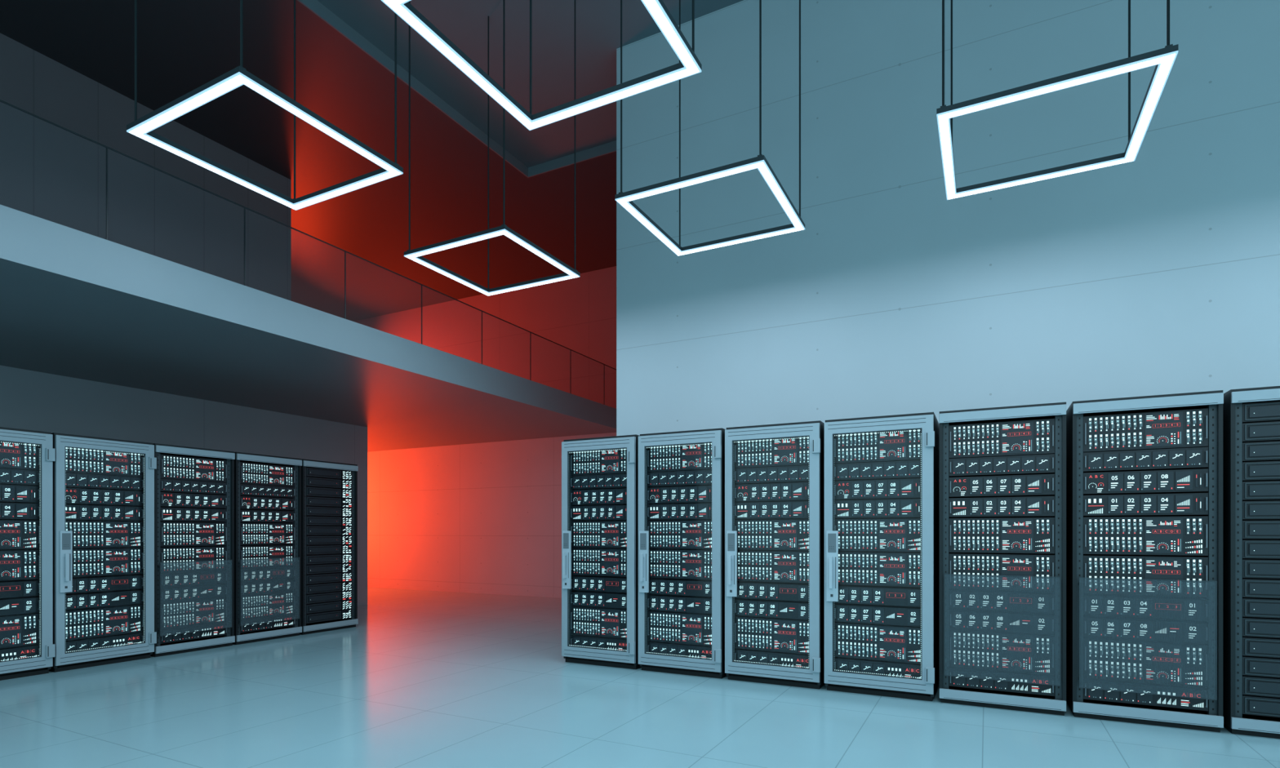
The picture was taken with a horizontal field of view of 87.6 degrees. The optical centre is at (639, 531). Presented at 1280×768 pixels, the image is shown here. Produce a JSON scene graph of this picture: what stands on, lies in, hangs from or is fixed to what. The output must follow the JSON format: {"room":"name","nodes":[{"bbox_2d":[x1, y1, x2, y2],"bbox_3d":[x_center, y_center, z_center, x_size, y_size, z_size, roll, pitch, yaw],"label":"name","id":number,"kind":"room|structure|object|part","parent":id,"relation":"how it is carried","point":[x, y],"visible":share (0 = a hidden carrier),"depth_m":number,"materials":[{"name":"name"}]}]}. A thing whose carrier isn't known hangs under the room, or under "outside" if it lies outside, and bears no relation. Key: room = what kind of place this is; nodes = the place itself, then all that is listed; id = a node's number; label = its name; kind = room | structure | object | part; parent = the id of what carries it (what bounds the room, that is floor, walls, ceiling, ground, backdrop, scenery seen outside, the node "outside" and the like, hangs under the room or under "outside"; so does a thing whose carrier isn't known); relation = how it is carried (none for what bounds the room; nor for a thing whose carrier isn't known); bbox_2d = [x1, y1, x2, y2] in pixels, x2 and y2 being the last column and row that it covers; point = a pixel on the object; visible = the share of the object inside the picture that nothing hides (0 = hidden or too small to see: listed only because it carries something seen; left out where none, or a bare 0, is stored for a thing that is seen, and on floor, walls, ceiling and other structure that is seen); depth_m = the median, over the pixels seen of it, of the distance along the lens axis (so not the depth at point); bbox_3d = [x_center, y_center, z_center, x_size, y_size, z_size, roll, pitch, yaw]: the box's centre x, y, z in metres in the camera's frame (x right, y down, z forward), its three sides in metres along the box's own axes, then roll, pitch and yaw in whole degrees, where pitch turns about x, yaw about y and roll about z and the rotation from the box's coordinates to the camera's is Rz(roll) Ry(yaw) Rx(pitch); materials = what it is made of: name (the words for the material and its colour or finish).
{"room":"server room","nodes":[
{"label":"server room","id":0,"kind":"room"},
{"bbox_2d":[0,33,367,605],"bbox_3d":[-7.234,-2.030,6.519,0.250,6.530,10.900,0,0,27],"label":"wall","id":1,"kind":"structure","parent":0,"point":[50,172],"depth_m":8.26,"materials":[{"name":"concrete"}]},
{"bbox_2d":[0,0,616,321],"bbox_3d":[-5.916,-5.465,7.918,16.200,0.340,14.600,0,0,27],"label":"ceiling","id":2,"kind":"structure","parent":0,"point":[183,46],"depth_m":9.26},
{"bbox_2d":[0,204,616,452],"bbox_3d":[-5.916,-1.938,7.918,16.200,0.345,14.600,0,0,27],"label":"balcony","id":3,"kind":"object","parent":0,"point":[74,304],"depth_m":6.76,"materials":[{"name":"paint"}]},
{"bbox_2d":[0,99,616,404],"bbox_3d":[-3.188,-2.459,6.229,0.012,0.699,13.264,0,0,27],"label":"glass railing","id":4,"kind":"object","parent":3,"relation":"on","point":[2,101],"visible":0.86,"depth_m":5.92,"materials":[{"name":"grey"}]},
{"bbox_2d":[354,266,616,408],"bbox_3d":[-2.505,-3.703,14.485,16.200,3.185,0.200,0,0,27],"label":"wall","id":5,"kind":"structure","parent":0,"point":[577,314],"depth_m":14.17,"materials":[{"name":"concrete"}]},
{"bbox_2d":[367,432,616,594],"bbox_3d":[-3.081,-0.265,13.376,16.200,3.000,0.200,0,0,27],"label":"wall","id":6,"kind":"structure","parent":0,"point":[485,516],"depth_m":13.46,"materials":[{"name":"paint"}]},
{"bbox_2d":[367,584,561,598],"bbox_3d":[-3.130,1.205,13.281,16.200,0.060,0.015,0,0,27],"label":"baseboard","id":7,"kind":"structure","parent":6,"relation":"attached to","point":[368,585],"depth_m":13.45,"materials":[{"name":"concrete"}]},
{"bbox_2d":[317,0,743,167],"bbox_3d":[1.575,-5.535,2.055,13.100,0.200,11.100,0,0,27],"label":"ceiling","id":8,"kind":"structure","parent":0,"point":[464,23],"depth_m":7.52,"materials":[{"name":"paint"}]},
{"bbox_2d":[126,0,403,210],"bbox_3d":[-2.435,-3.967,4.423,1.155,2.935,1.155,0,0,27],"label":"pendant light","id":9,"kind":"object","parent":8,"relation":"hanging from","point":[142,127],"visible":1,"depth_m":4.25,"materials":[{"name":"grey"}]},
{"bbox_2d":[126,71,403,210],"bbox_3d":[-2.435,-2.505,4.423,1.154,0.010,1.154,0,0,27],"label":"diffuser","id":10,"kind":"object","parent":9,"relation":"attached to","point":[142,128],"depth_m":4.23,"materials":[{"name":"white plastic"}]},
{"bbox_2d":[297,0,616,177],"bbox_3d":[-1.886,-5.365,3.853,5.300,0.140,11.100,0,0,27],"label":"trim","id":11,"kind":"structure","parent":8,"relation":"attached to","point":[315,6],"depth_m":8.38,"materials":[{"name":"paint"}]},
{"bbox_2d":[404,0,580,296],"bbox_3d":[-1.368,-3.967,6.314,1.155,2.935,1.155,0,0,27],"label":"pendant light","id":12,"kind":"object","parent":8,"relation":"hanging from","point":[415,255],"visible":1,"depth_m":6.08,"materials":[{"name":"grey plastic"}]},
{"bbox_2d":[404,229,579,296],"bbox_3d":[-1.368,-2.505,6.314,1.154,0.010,1.154,0,0,27],"label":"diffuser","id":13,"kind":"object","parent":12,"relation":"attached to","point":[415,255],"depth_m":6.18,"materials":[{"name":"white plastic"}]},
{"bbox_2d":[380,0,702,130],"bbox_3d":[-0.443,-3.967,3.388,1.155,2.935,1.155,0,0,27],"label":"pendant light","id":14,"kind":"object","parent":8,"relation":"hanging from","point":[690,64],"visible":1,"depth_m":3.65,"materials":[{"name":"grey plastic"}]},
{"bbox_2d":[614,0,804,256],"bbox_3d":[0.590,-3.967,5.285,1.155,2.935,1.155,0,0,27],"label":"pendant light","id":15,"kind":"object","parent":8,"relation":"hanging from","point":[624,199],"visible":1,"depth_m":5.08,"materials":[{"name":"grey plastic"}]},
{"bbox_2d":[615,160,804,256],"bbox_3d":[0.590,-2.505,5.285,1.154,0.010,1.154,0,0,27],"label":"diffuser","id":16,"kind":"object","parent":15,"relation":"attached to","point":[624,199],"depth_m":5.07,"materials":[{"name":"white plastic"}]},
{"bbox_2d":[936,0,1178,199],"bbox_3d":[2.563,-3.967,4.261,1.155,2.935,1.155,0,0,27],"label":"pendant light","id":17,"kind":"object","parent":8,"relation":"hanging from","point":[1164,59],"visible":1,"depth_m":3.99,"materials":[{"name":"grey plastic"}]},
{"bbox_2d":[0,586,1279,767],"bbox_3d":[-2.697,1.335,5.655,24.000,0.200,13.550,0,0,27],"label":"floor","id":18,"kind":"structure","parent":0,"point":[423,678],"depth_m":4.40,"materials":[{"name":"tile"}]},
{"bbox_2d":[0,426,55,680],"bbox_3d":[-5.716,0.185,5.689,1.090,2.100,0.784,0,0,27],"label":"rack","id":19,"kind":"object","parent":18,"relation":"on","point":[27,457],"visible":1,"depth_m":5.69,"materials":[{"name":"black metal"}]},
{"bbox_2d":[48,432,156,672],"bbox_3d":[-5.348,0.185,6.397,1.090,2.100,0.784,0,0,27],"label":"rack","id":20,"kind":"object","parent":18,"relation":"on","point":[104,488],"visible":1,"depth_m":6.17,"materials":[{"name":"black"}]},
{"bbox_3d":[-5.040,0.265,5.868,0.056,0.540,0.086,0,0,27],"label":"handle","id":21,"kind":"part","parent":20,"relation":"part of","materials":[{"name":"silver metal"}]},
{"bbox_2d":[150,443,235,657],"bbox_3d":[-5.013,0.185,7.117,1.022,2.100,0.776,0,0,27],"label":"rack","id":22,"kind":"object","parent":18,"relation":"on","point":[194,486],"visible":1,"depth_m":6.91,"materials":[{"name":"black metal"}]},
{"bbox_3d":[-4.571,-0.814,6.887,0.018,0.067,0.772,0,0,27],"label":"trim","id":23,"kind":"part","parent":22,"relation":"part of","materials":[{"name":"paint"}]},
{"bbox_3d":[-4.582,0.667,6.893,0.052,0.729,0.708,0,0,27],"label":"panel frame","id":24,"kind":"part","parent":22,"relation":"part of","materials":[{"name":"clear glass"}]},
{"bbox_3d":[-4.571,1.164,6.887,0.018,0.068,0.772,0,0,27],"label":"trim","id":25,"kind":"part","parent":22,"relation":"part of","materials":[{"name":"paint"}]},
{"bbox_2d":[232,452,302,644],"bbox_3d":[-4.645,0.185,7.825,1.022,2.100,0.776,0,0,27],"label":"rack","id":26,"kind":"object","parent":18,"relation":"on","point":[268,488],"visible":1,"depth_m":7.60,"materials":[{"name":"black metal"}]},
{"bbox_3d":[-4.214,0.667,7.601,0.052,0.729,0.708,0,0,27],"label":"panel frame","id":27,"kind":"part","parent":26,"relation":"part of","materials":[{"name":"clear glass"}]},
{"bbox_3d":[-4.203,-0.814,7.595,0.018,0.067,0.772,0,0,27],"label":"trim","id":28,"kind":"part","parent":26,"relation":"part of","materials":[{"name":"paint"}]},
{"bbox_3d":[-4.203,1.164,7.595,0.018,0.068,0.772,0,0,27],"label":"trim","id":29,"kind":"part","parent":26,"relation":"part of","materials":[{"name":"paint"}]},
{"bbox_2d":[299,458,358,635],"bbox_3d":[-4.279,0.185,8.534,1.018,2.100,0.776,0,0,27],"label":"rack","id":30,"kind":"object","parent":18,"relation":"on","point":[329,490],"visible":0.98,"depth_m":8.30,"materials":[{"name":"black metal"}]},
{"bbox_2d":[306,466,341,479],"bbox_3d":[-4.106,-0.722,8.357,0.488,0.110,0.495,0,0,27],"label":"server","id":31,"kind":"object","parent":30,"relation":"on","point":[315,473],"depth_m":8.23,"materials":[{"name":"black metal"}]},
{"bbox_2d":[306,476,341,488],"bbox_3d":[-4.106,-0.603,8.357,0.488,0.110,0.495,0,0,27],"label":"server","id":32,"kind":"object","parent":30,"relation":"on","point":[312,482],"depth_m":8.24,"materials":[{"name":"black metal"}]},
{"bbox_2d":[306,486,341,497],"bbox_3d":[-4.106,-0.485,8.357,0.488,0.110,0.495,0,0,27],"label":"server","id":33,"kind":"object","parent":30,"relation":"on","point":[311,491],"depth_m":8.24,"materials":[{"name":"black metal"}]},
{"bbox_2d":[306,496,341,506],"bbox_3d":[-4.106,-0.366,8.357,0.488,0.110,0.495,0,0,27],"label":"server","id":34,"kind":"object","parent":30,"relation":"on","point":[311,501],"depth_m":8.25,"materials":[{"name":"black metal"}]},
{"bbox_2d":[306,506,341,516],"bbox_3d":[-4.106,-0.248,8.357,0.488,0.110,0.495,0,0,27],"label":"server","id":35,"kind":"object","parent":30,"relation":"on","point":[311,511],"depth_m":8.27,"materials":[{"name":"black metal"}]},
{"bbox_2d":[306,515,341,525],"bbox_3d":[-4.106,-0.129,8.357,0.488,0.110,0.495,0,0,27],"label":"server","id":36,"kind":"object","parent":30,"relation":"on","point":[310,520],"depth_m":8.25,"materials":[{"name":"black metal"}]},
{"bbox_2d":[306,525,341,535],"bbox_3d":[-4.106,-0.011,8.357,0.488,0.110,0.495,0,0,27],"label":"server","id":37,"kind":"object","parent":30,"relation":"on","point":[310,530],"depth_m":8.25,"materials":[{"name":"black metal"}]},
{"bbox_2d":[306,535,341,545],"bbox_3d":[-4.106,0.108,8.357,0.488,0.110,0.495,0,0,27],"label":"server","id":38,"kind":"object","parent":30,"relation":"on","point":[310,540],"depth_m":8.25,"materials":[{"name":"black metal"}]},
{"bbox_2d":[306,544,341,555],"bbox_3d":[-4.106,0.226,8.357,0.488,0.110,0.495,0,0,27],"label":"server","id":39,"kind":"object","parent":30,"relation":"on","point":[311,549],"depth_m":8.26,"materials":[{"name":"black metal"}]},
{"bbox_2d":[306,554,341,564],"bbox_3d":[-4.106,0.345,8.357,0.488,0.110,0.495,0,0,27],"label":"tray","id":40,"kind":"object","parent":30,"relation":"on","point":[311,559],"depth_m":8.26,"materials":[{"name":"black metal"}]},
{"bbox_2d":[306,563,341,574],"bbox_3d":[-4.106,0.463,8.357,0.488,0.110,0.495,0,0,27],"label":"tray","id":41,"kind":"object","parent":30,"relation":"on","point":[311,568],"depth_m":8.25,"materials":[{"name":"black metal"}]},
{"bbox_2d":[306,573,341,584],"bbox_3d":[-4.106,0.582,8.357,0.488,0.110,0.495,0,0,27],"label":"tray","id":42,"kind":"object","parent":30,"relation":"on","point":[311,578],"depth_m":8.24,"materials":[{"name":"black metal"}]},
{"bbox_2d":[306,582,341,594],"bbox_3d":[-4.106,0.700,8.357,0.488,0.110,0.495,0,0,27],"label":"tray","id":43,"kind":"object","parent":30,"relation":"on","point":[312,588],"depth_m":8.24,"materials":[{"name":"black metal"}]},
{"bbox_2d":[306,591,341,604],"bbox_3d":[-4.106,0.819,8.357,0.488,0.110,0.495,0,0,27],"label":"tray","id":44,"kind":"object","parent":30,"relation":"on","point":[312,597],"depth_m":8.25,"materials":[{"name":"black metal"}]},
{"bbox_2d":[306,600,341,613],"bbox_3d":[-4.106,0.937,8.357,0.488,0.110,0.495,0,0,27],"label":"tray","id":45,"kind":"object","parent":30,"relation":"on","point":[314,606],"depth_m":8.24,"materials":[{"name":"black metal"}]},
{"bbox_2d":[306,609,341,623],"bbox_3d":[-4.106,1.056,8.357,0.488,0.110,0.495,0,0,27],"label":"tray","id":46,"kind":"object","parent":30,"relation":"on","point":[320,615],"depth_m":8.23,"materials":[{"name":"black metal"}]},
{"bbox_3d":[-3.835,-0.814,8.304,0.018,0.067,0.772,0,0,27],"label":"trim","id":47,"kind":"part","parent":30,"relation":"part of","materials":[{"name":"paint"}]},
{"bbox_3d":[-3.835,1.164,8.304,0.018,0.068,0.772,0,0,27],"label":"trim","id":48,"kind":"part","parent":30,"relation":"part of","materials":[{"name":"paint"}]},
{"bbox_3d":[-3.959,0.170,8.653,0.476,1.890,0.146,0,0,27],"label":"indicator panel","id":49,"kind":"part","parent":30,"relation":"part of","materials":[{"name":"black"}]},
{"bbox_2d":[561,434,641,669],"bbox_3d":[-0.165,0.185,6.537,0.784,2.100,1.090,0,0,27],"label":"rack","id":50,"kind":"object","parent":18,"relation":"on","point":[600,475],"visible":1,"depth_m":6.16,"materials":[{"name":"black metal"}]},
{"bbox_3d":[-0.694,0.265,6.229,0.086,0.540,0.056,0,0,27],"label":"handle","id":51,"kind":"part","parent":50,"relation":"part of","materials":[{"name":"silver metal"}]},
{"bbox_2d":[638,427,726,678],"bbox_3d":[0.555,0.185,6.163,0.784,2.100,1.090,0,0,27],"label":"rack","id":52,"kind":"object","parent":18,"relation":"on","point":[682,473],"visible":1,"depth_m":5.78,"materials":[{"name":"black"}]},
{"bbox_3d":[0.027,0.265,5.855,0.086,0.540,0.056,0,0,27],"label":"handle","id":53,"kind":"part","parent":52,"relation":"part of","materials":[{"name":"silver metal"}]},
{"bbox_2d":[724,420,825,688],"bbox_3d":[1.276,0.185,5.788,0.784,2.100,1.090,0,0,27],"label":"rack","id":54,"kind":"object","parent":18,"relation":"on","point":[775,473],"visible":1,"depth_m":5.40,"materials":[{"name":"black"}]},
{"bbox_3d":[0.748,0.265,5.480,0.086,0.540,0.056,0,0,27],"label":"handle","id":55,"kind":"part","parent":54,"relation":"part of","materials":[{"name":"silver metal"}]},
{"bbox_2d":[824,412,939,701],"bbox_3d":[1.997,0.185,5.414,0.784,2.100,1.090,0,0,27],"label":"rack","id":56,"kind":"object","parent":18,"relation":"on","point":[882,473],"visible":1,"depth_m":5.04,"materials":[{"name":"black metal"}]},
{"bbox_3d":[1.468,0.265,5.106,0.086,0.540,0.056,0,0,27],"label":"handle","id":57,"kind":"part","parent":56,"relation":"part of","materials":[{"name":"silver metal"}]},
{"bbox_2d":[939,402,1066,715],"bbox_3d":[2.729,0.185,5.072,0.776,2.100,1.022,0,0,27],"label":"rack","id":58,"kind":"object","parent":18,"relation":"on","point":[1002,470],"visible":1,"depth_m":4.66,"materials":[{"name":"black metal"}]},
{"bbox_3d":[2.506,0.667,4.641,0.708,0.729,0.052,0,0,27],"label":"panel frame","id":59,"kind":"part","parent":58,"relation":"part of","materials":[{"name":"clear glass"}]},
{"bbox_3d":[2.500,-0.814,4.630,0.772,0.067,0.018,0,0,27],"label":"trim","id":60,"kind":"part","parent":58,"relation":"part of","materials":[{"name":"paint"}]},
{"bbox_3d":[2.500,1.164,4.630,0.772,0.068,0.018,0,0,27],"label":"trim","id":61,"kind":"part","parent":58,"relation":"part of","materials":[{"name":"paint"}]},
{"bbox_2d":[1066,390,1223,732],"bbox_3d":[3.450,0.185,4.698,0.776,2.100,1.022,0,0,27],"label":"rack","id":62,"kind":"object","parent":18,"relation":"on","point":[1144,473],"visible":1,"depth_m":4.29,"materials":[{"name":"black metal"}]},
{"bbox_3d":[3.226,0.667,4.267,0.708,0.729,0.052,0,0,27],"label":"panel frame","id":63,"kind":"part","parent":62,"relation":"part of","materials":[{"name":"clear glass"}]},
{"bbox_3d":[3.220,-0.814,4.255,0.772,0.067,0.018,0,0,27],"label":"trim","id":64,"kind":"part","parent":62,"relation":"part of","materials":[{"name":"paint"}]},
{"bbox_3d":[3.220,1.164,4.255,0.772,0.068,0.018,0,0,27],"label":"trim","id":65,"kind":"part","parent":62,"relation":"part of","materials":[{"name":"paint"}]},
{"bbox_2d":[1222,386,1279,738],"bbox_3d":[4.171,0.185,4.325,0.776,2.100,1.018,0,0,27],"label":"rack","id":66,"kind":"object","parent":18,"relation":"on","point":[1251,415],"visible":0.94,"depth_m":4.04,"materials":[{"name":"black metal"}]},
{"bbox_3d":[3.941,-0.814,3.881,0.772,0.067,0.018,0,0,27],"label":"trim","id":67,"kind":"part","parent":66,"relation":"part of","materials":[{"name":"paint"}]},
{"bbox_3d":[3.941,1.164,3.881,0.772,0.068,0.018,0,0,27],"label":"trim","id":68,"kind":"part","parent":66,"relation":"part of","materials":[{"name":"paint"}]},
{"bbox_2d":[1242,401,1279,423],"bbox_3d":[3.994,-0.722,4.152,0.495,0.110,0.488,0,0,27],"label":"tray","id":69,"kind":"object","parent":66,"relation":"on","point":[1261,412],"depth_m":4.02,"materials":[{"name":"black metal"}]},
{"bbox_2d":[1242,421,1279,443],"bbox_3d":[3.994,-0.603,4.152,0.495,0.110,0.488,0,0,27],"label":"tray","id":70,"kind":"object","parent":66,"relation":"on","point":[1253,432],"depth_m":4.02,"materials":[{"name":"black metal"}]},
{"bbox_2d":[1242,440,1279,462],"bbox_3d":[3.994,-0.485,4.152,0.495,0.110,0.488,0,0,27],"label":"tray","id":71,"kind":"object","parent":66,"relation":"on","point":[1252,451],"depth_m":4.02,"materials":[{"name":"black metal"}]},
{"bbox_2d":[1242,461,1279,481],"bbox_3d":[3.994,-0.366,4.152,0.495,0.110,0.488,0,0,27],"label":"tray","id":72,"kind":"object","parent":66,"relation":"on","point":[1252,471],"depth_m":4.02,"materials":[{"name":"black metal"}]},
{"bbox_2d":[1242,480,1279,501],"bbox_3d":[3.994,-0.248,4.152,0.495,0.110,0.488,0,0,27],"label":"server","id":73,"kind":"object","parent":66,"relation":"on","point":[1252,491],"depth_m":4.02,"materials":[{"name":"black metal"}]},
{"bbox_2d":[1242,500,1279,519],"bbox_3d":[3.994,-0.129,4.152,0.495,0.110,0.488,0,0,27],"label":"server","id":74,"kind":"object","parent":66,"relation":"on","point":[1251,509],"depth_m":4.02,"materials":[{"name":"black metal"}]},
{"bbox_2d":[1242,520,1279,538],"bbox_3d":[3.994,-0.011,4.152,0.495,0.110,0.488,0,0,27],"label":"server","id":75,"kind":"object","parent":66,"relation":"on","point":[1251,529],"depth_m":4.02,"materials":[{"name":"black metal"}]},
{"bbox_2d":[1242,539,1279,559],"bbox_3d":[3.994,0.108,4.152,0.495,0.110,0.488,0,0,27],"label":"server","id":76,"kind":"object","parent":66,"relation":"on","point":[1251,548],"depth_m":4.02,"materials":[{"name":"black metal"}]},
{"bbox_2d":[1242,558,1279,578],"bbox_3d":[3.994,0.226,4.152,0.495,0.110,0.488,0,0,27],"label":"server","id":77,"kind":"object","parent":66,"relation":"on","point":[1252,568],"depth_m":4.02,"materials":[{"name":"black metal"}]},
{"bbox_2d":[1242,577,1279,598],"bbox_3d":[3.994,0.345,4.152,0.495,0.110,0.488,0,0,27],"label":"server","id":78,"kind":"object","parent":66,"relation":"on","point":[1252,588],"depth_m":4.02,"materials":[{"name":"black metal"}]},
{"bbox_2d":[1242,597,1279,617],"bbox_3d":[3.994,0.463,4.152,0.495,0.110,0.488,0,0,27],"label":"server","id":79,"kind":"object","parent":66,"relation":"on","point":[1252,607],"depth_m":4.02,"materials":[{"name":"black metal"}]},
{"bbox_2d":[1242,616,1279,638],"bbox_3d":[3.994,0.582,4.152,0.495,0.110,0.488,0,0,27],"label":"server","id":80,"kind":"object","parent":66,"relation":"on","point":[1253,627],"depth_m":4.02,"materials":[{"name":"black metal"}]},
{"bbox_2d":[1242,635,1279,657],"bbox_3d":[3.994,0.700,4.152,0.495,0.110,0.488,0,0,27],"label":"server","id":81,"kind":"object","parent":66,"relation":"on","point":[1253,646],"depth_m":4.02,"materials":[{"name":"black metal"}]},
{"bbox_2d":[1242,655,1279,677],"bbox_3d":[3.994,0.819,4.152,0.495,0.110,0.488,0,0,27],"label":"server","id":82,"kind":"object","parent":66,"relation":"on","point":[1253,666],"depth_m":4.02,"materials":[{"name":"black metal"}]},
{"bbox_2d":[1242,675,1279,697],"bbox_3d":[3.994,0.937,4.152,0.495,0.110,0.488,0,0,27],"label":"server","id":83,"kind":"object","parent":66,"relation":"on","point":[1253,686],"depth_m":4.02,"materials":[{"name":"black metal"}]},
{"bbox_2d":[1242,694,1279,717],"bbox_3d":[3.994,1.056,4.152,0.495,0.110,0.488,0,0,27],"label":"server","id":84,"kind":"object","parent":66,"relation":"on","point":[1268,705],"depth_m":4.02,"materials":[{"name":"black metal"}]},
{"bbox_2d":[616,0,1279,435],"bbox_3d":[4.541,-2.100,5.163,10.700,6.670,0.250,0,0,27],"label":"wall","id":85,"kind":"structure","parent":0,"point":[1157,273],"depth_m":6.00,"materials":[{"name":"concrete"}]}
]}

